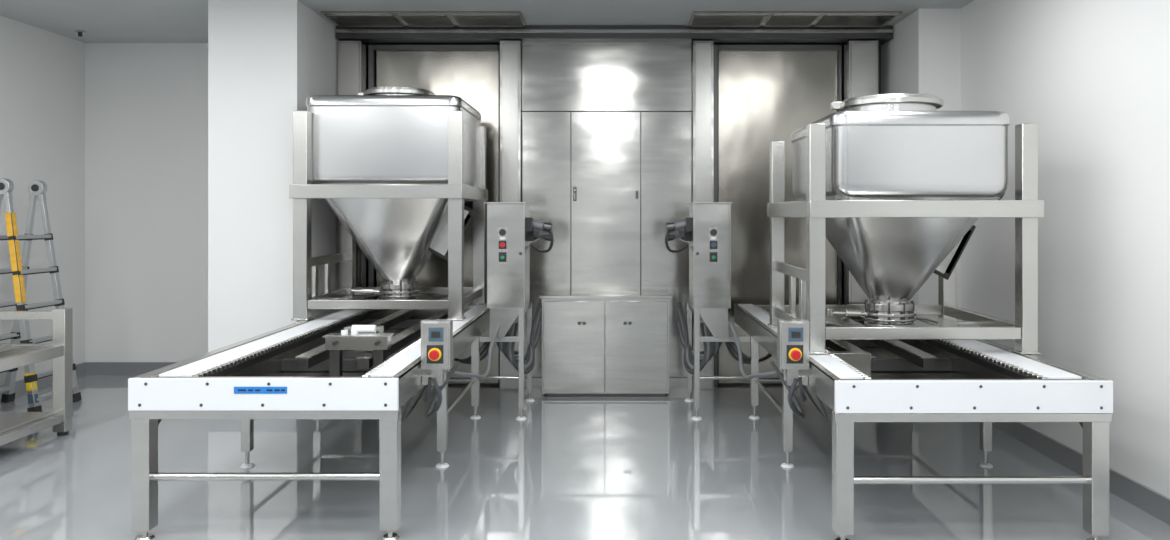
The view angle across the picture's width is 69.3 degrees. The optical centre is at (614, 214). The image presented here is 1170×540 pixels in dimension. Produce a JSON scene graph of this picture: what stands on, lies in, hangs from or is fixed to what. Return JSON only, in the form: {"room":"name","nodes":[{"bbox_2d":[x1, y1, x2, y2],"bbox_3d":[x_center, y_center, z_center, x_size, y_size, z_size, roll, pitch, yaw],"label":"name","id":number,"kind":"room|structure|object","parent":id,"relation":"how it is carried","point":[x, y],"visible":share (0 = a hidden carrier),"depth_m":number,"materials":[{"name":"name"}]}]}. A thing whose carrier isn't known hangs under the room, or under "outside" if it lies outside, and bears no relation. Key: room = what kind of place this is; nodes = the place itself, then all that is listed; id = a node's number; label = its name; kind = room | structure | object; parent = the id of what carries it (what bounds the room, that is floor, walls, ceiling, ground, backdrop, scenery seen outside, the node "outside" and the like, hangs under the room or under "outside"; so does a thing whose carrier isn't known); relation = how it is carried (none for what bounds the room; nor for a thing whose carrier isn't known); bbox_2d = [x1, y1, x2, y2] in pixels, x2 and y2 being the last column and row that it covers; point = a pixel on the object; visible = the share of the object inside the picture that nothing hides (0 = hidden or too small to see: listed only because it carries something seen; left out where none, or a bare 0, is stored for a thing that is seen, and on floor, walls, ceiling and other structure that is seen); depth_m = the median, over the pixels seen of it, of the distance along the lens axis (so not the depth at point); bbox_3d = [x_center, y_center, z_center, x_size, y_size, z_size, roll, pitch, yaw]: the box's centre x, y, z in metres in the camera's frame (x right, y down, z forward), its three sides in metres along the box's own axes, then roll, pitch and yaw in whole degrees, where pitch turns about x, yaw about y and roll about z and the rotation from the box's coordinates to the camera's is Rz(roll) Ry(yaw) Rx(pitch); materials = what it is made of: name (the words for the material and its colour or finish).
{"room":"clean room","nodes":[
{"label":"clean room","id":0,"kind":"room"},
{"bbox_2d":[0,16,84,384],"bbox_3d":[-5.350,-0.060,2.975,0.100,3.320,10.950,0,0,0],"label":"wall","id":1,"kind":"structure","parent":0,"point":[42,72],"depth_m":7.86,"materials":[{"name":"paint"}]},
{"bbox_2d":[0,362,85,400],"bbox_3d":[-5.293,1.535,2.975,0.015,0.130,10.950,0,0,0],"label":"baseboard","id":2,"kind":"structure","parent":1,"relation":"attached to","point":[20,385],"depth_m":7.80,"materials":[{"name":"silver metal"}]},
{"bbox_2d":[85,43,207,361],"bbox_3d":[-1.210,-0.060,8.500,8.180,3.320,0.100,0,0,0],"label":"wall","id":3,"kind":"structure","parent":0,"point":[146,104],"depth_m":8.45,"materials":[{"name":"paint"}]},
{"bbox_2d":[86,362,176,374],"bbox_3d":[-4.268,1.535,8.443,2.035,0.130,0.015,0,0,0],"label":"baseboard","id":4,"kind":"structure","parent":3,"relation":"attached to","point":[92,368],"depth_m":8.43,"materials":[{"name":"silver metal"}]},
{"bbox_2d":[208,0,338,351],"bbox_3d":[-2.895,-0.060,7.600,0.710,3.320,1.700,0,0,0],"label":"wall","id":5,"kind":"structure","parent":0,"point":[266,57],"depth_m":6.75,"materials":[{"name":"white paint"}]},
{"bbox_2d":[337,41,367,298],"bbox_3d":[-2.420,0.005,7.857,0.220,3.190,0.325,0,0,0],"label":"trim","id":6,"kind":"structure","parent":5,"relation":"attached to","point":[352,56],"depth_m":7.69,"materials":[{"name":"silver metal"}]},
{"bbox_2d":[0,0,973,42],"bbox_3d":[-1.210,-1.770,2.975,8.380,0.100,11.150,0,0,0],"label":"ceiling","id":7,"kind":"structure","parent":0,"point":[103,21],"depth_m":7.07,"materials":[{"name":"paint"}]},
{"bbox_2d":[75,30,85,36],"bbox_3d":[-5.000,-1.694,7.900,0.089,0.049,0.089,0,0,0],"label":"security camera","id":8,"kind":"object","parent":7,"relation":"attached to","point":[80,32],"visible":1,"depth_m":7.88,"materials":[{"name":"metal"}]},
{"bbox_2d":[321,11,525,26],"bbox_3d":[-1.640,-1.702,7.360,1.680,0.034,0.480,0,0,0],"label":"ceiling air vent","id":9,"kind":"object","parent":7,"relation":"attached to","point":[341,18],"depth_m":7.25,"materials":[{"name":"grey metal"}]},
{"bbox_2d":[688,11,901,26],"bbox_3d":[1.540,-1.702,7.360,1.760,0.034,0.480,0,0,0],"label":"ceiling air vent","id":10,"kind":"object","parent":7,"relation":"attached to","point":[698,18],"depth_m":7.25,"materials":[{"name":"grey metal"}]},
{"bbox_2d":[0,375,1169,539],"bbox_3d":[-1.210,1.650,2.975,8.380,0.100,11.150,0,0,0],"label":"floor","id":11,"kind":"structure","parent":0,"point":[577,467],"depth_m":5.15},
{"bbox_2d":[0,308,72,445],"bbox_3d":[-4.570,1.140,5.525,1.190,0.920,1.340,0,0,0],"label":"shelf rack","id":12,"kind":"object","parent":11,"relation":"on","point":[12,356],"visible":1,"depth_m":6.11,"materials":[{"name":"silver metal"}]},
{"bbox_2d":[0,178,81,411],"bbox_3d":[-4.920,0.655,7.000,0.639,1.900,0.585,0,0,0],"label":"ladder","id":13,"kind":"object","parent":11,"relation":"on","point":[20,270],"visible":0.86,"depth_m":7.00,"materials":[{"name":"silver metal"}]},
{"bbox_2d":[128,304,499,539],"bbox_3d":[-1.625,1.135,5.870,1.518,0.930,3.500,0,0,0],"label":"conveyor","id":14,"kind":"object","parent":11,"relation":"on","point":[337,363],"visible":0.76,"depth_m":4.21,"materials":[{"name":"silver metal"}]},
{"bbox_2d":[289,86,487,319],"bbox_3d":[-1.800,-0.119,7.010,1.304,1.832,1.320,0,0,0],"label":"hopper","id":15,"kind":"object","parent":14,"relation":"on","point":[398,167],"visible":0.99,"depth_m":6.52,"materials":[{"name":"silver metal"}]},
{"bbox_2d":[421,319,452,384],"bbox_3d":[-0.985,0.760,4.634,0.166,0.360,0.132,0,0,0],"label":"box","id":16,"kind":"object","parent":14,"relation":"attached to","point":[436,334],"visible":1,"depth_m":4.61,"materials":[{"name":"silver metal"}]},
{"bbox_2d":[454,202,553,419],"bbox_3d":[-0.979,0.750,6.917,0.902,1.700,0.810,0,0,-14],"label":"control panel","id":17,"kind":"object","parent":11,"relation":"on","point":[511,230],"visible":0.89,"depth_m":6.61,"materials":[{"name":"silver metal"}]},
{"bbox_2d":[539,291,671,395],"bbox_3d":[-0.083,1.153,7.590,1.165,0.895,0.410,0,0,0],"label":"storage cabinet","id":18,"kind":"object","parent":11,"relation":"on","point":[595,343],"visible":1,"depth_m":7.40,"materials":[{"name":"silver metal"}]},
{"bbox_2d":[665,202,771,419],"bbox_3d":[0.885,0.750,6.917,0.900,1.700,0.809,0,0,14],"label":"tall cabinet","id":19,"kind":"object","parent":11,"relation":"on","point":[707,228],"visible":0.92,"depth_m":6.61,"materials":[{"name":"silver metal"}]},
{"bbox_2d":[728,304,1112,539],"bbox_3d":[1.635,1.170,5.841,1.538,0.860,3.558,0,0,0],"label":"conveyor","id":20,"kind":"object","parent":11,"relation":"on","point":[983,381],"visible":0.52,"depth_m":4.11,"materials":[{"name":"silver metal"}]},
{"bbox_2d":[777,319,808,384],"bbox_3d":[0.985,0.760,4.634,0.166,0.360,0.132,0,0,0],"label":"box","id":21,"kind":"object","parent":20,"relation":"attached to","point":[792,334],"visible":1,"depth_m":4.61,"materials":[{"name":"silver metal"}]},
{"bbox_2d":[767,94,1043,353],"bbox_3d":[1.770,0.026,5.470,1.334,1.542,1.360,0,0,0],"label":"hopper","id":22,"kind":"object","parent":20,"relation":"on","point":[898,185],"visible":0.98,"depth_m":4.87,"materials":[{"name":"silver metal"}]},
{"bbox_2d":[522,42,691,387],"bbox_3d":[-0.075,-0.060,7.892,1.564,3.320,0.255,0,0,0],"label":"panels","id":23,"kind":"object","parent":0,"point":[607,126],"depth_m":7.80,"materials":[{"name":"silver metal"}]},
{"bbox_2d":[878,46,880,94],"bbox_3d":[-0.005,-0.060,8.075,5.070,3.320,0.090,0,0,0],"label":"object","id":24,"kind":"structure","parent":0,"point":[879,47],"depth_m":8.03,"materials":[{"name":"black metal"}]},
{"bbox_2d":[368,45,499,385],"bbox_3d":[-1.680,0.005,7.950,1.240,3.190,0.140,0,0,0],"label":"door","id":25,"kind":"structure","parent":24,"relation":"in","point":[471,73],"depth_m":7.93,"materials":[{"name":"metal"}]},
{"bbox_2d":[500,41,522,390],"bbox_3d":[-0.956,0.005,7.857,0.188,3.190,0.325,0,0,0],"label":"trim","id":26,"kind":"structure","parent":24,"relation":"attached to","point":[511,111],"depth_m":7.69,"materials":[{"name":"silver metal"}]},
{"bbox_2d":[335,25,893,45],"bbox_3d":[-0.005,-1.659,7.830,5.050,0.119,0.380,0,0,0],"label":"overhead rail","id":27,"kind":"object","parent":24,"relation":"attached to","point":[406,35],"depth_m":7.66,"materials":[{"name":"grey metal"}]},
{"bbox_2d":[691,41,713,390],"bbox_3d":[0.806,0.005,7.857,0.188,3.190,0.325,0,0,0],"label":"trim","id":28,"kind":"structure","parent":24,"relation":"attached to","point":[702,111],"depth_m":7.69,"materials":[{"name":"silver metal"}]},
{"bbox_2d":[714,45,841,386],"bbox_3d":[1.515,0.005,7.950,1.210,3.190,0.140,0,0,0],"label":"door","id":29,"kind":"structure","parent":24,"relation":"in","point":[763,94],"depth_m":7.93,"materials":[{"name":"metal"}]},
{"bbox_2d":[842,41,877,304],"bbox_3d":[2.265,0.005,7.857,0.270,3.190,0.325,0,0,0],"label":"trim","id":30,"kind":"structure","parent":24,"relation":"attached to","point":[859,58],"depth_m":7.69,"materials":[{"name":"silver metal"}]},
{"bbox_2d":[881,9,960,325],"bbox_3d":[2.705,-0.060,7.745,0.350,3.320,1.410,0,0,0],"label":"wall pillar","id":31,"kind":"structure","parent":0,"point":[923,55],"depth_m":7.04,"materials":[{"name":"white paint"}]},
{"bbox_2d":[961,0,1169,497],"bbox_3d":[2.930,-0.060,2.975,0.100,3.320,10.950,0,0,0],"label":"wall","id":32,"kind":"structure","parent":0,"point":[1093,76],"depth_m":5.11,"materials":[{"name":"paint"}]},
{"bbox_2d":[992,422,1169,524],"bbox_3d":[2.870,1.535,2.270,0.020,0.130,9.540,0,0,0],"label":"baseboard","id":33,"kind":"structure","parent":32,"relation":"attached to","point":[1139,495],"depth_m":5.19,"materials":[{"name":"silver metal"}]}
]}

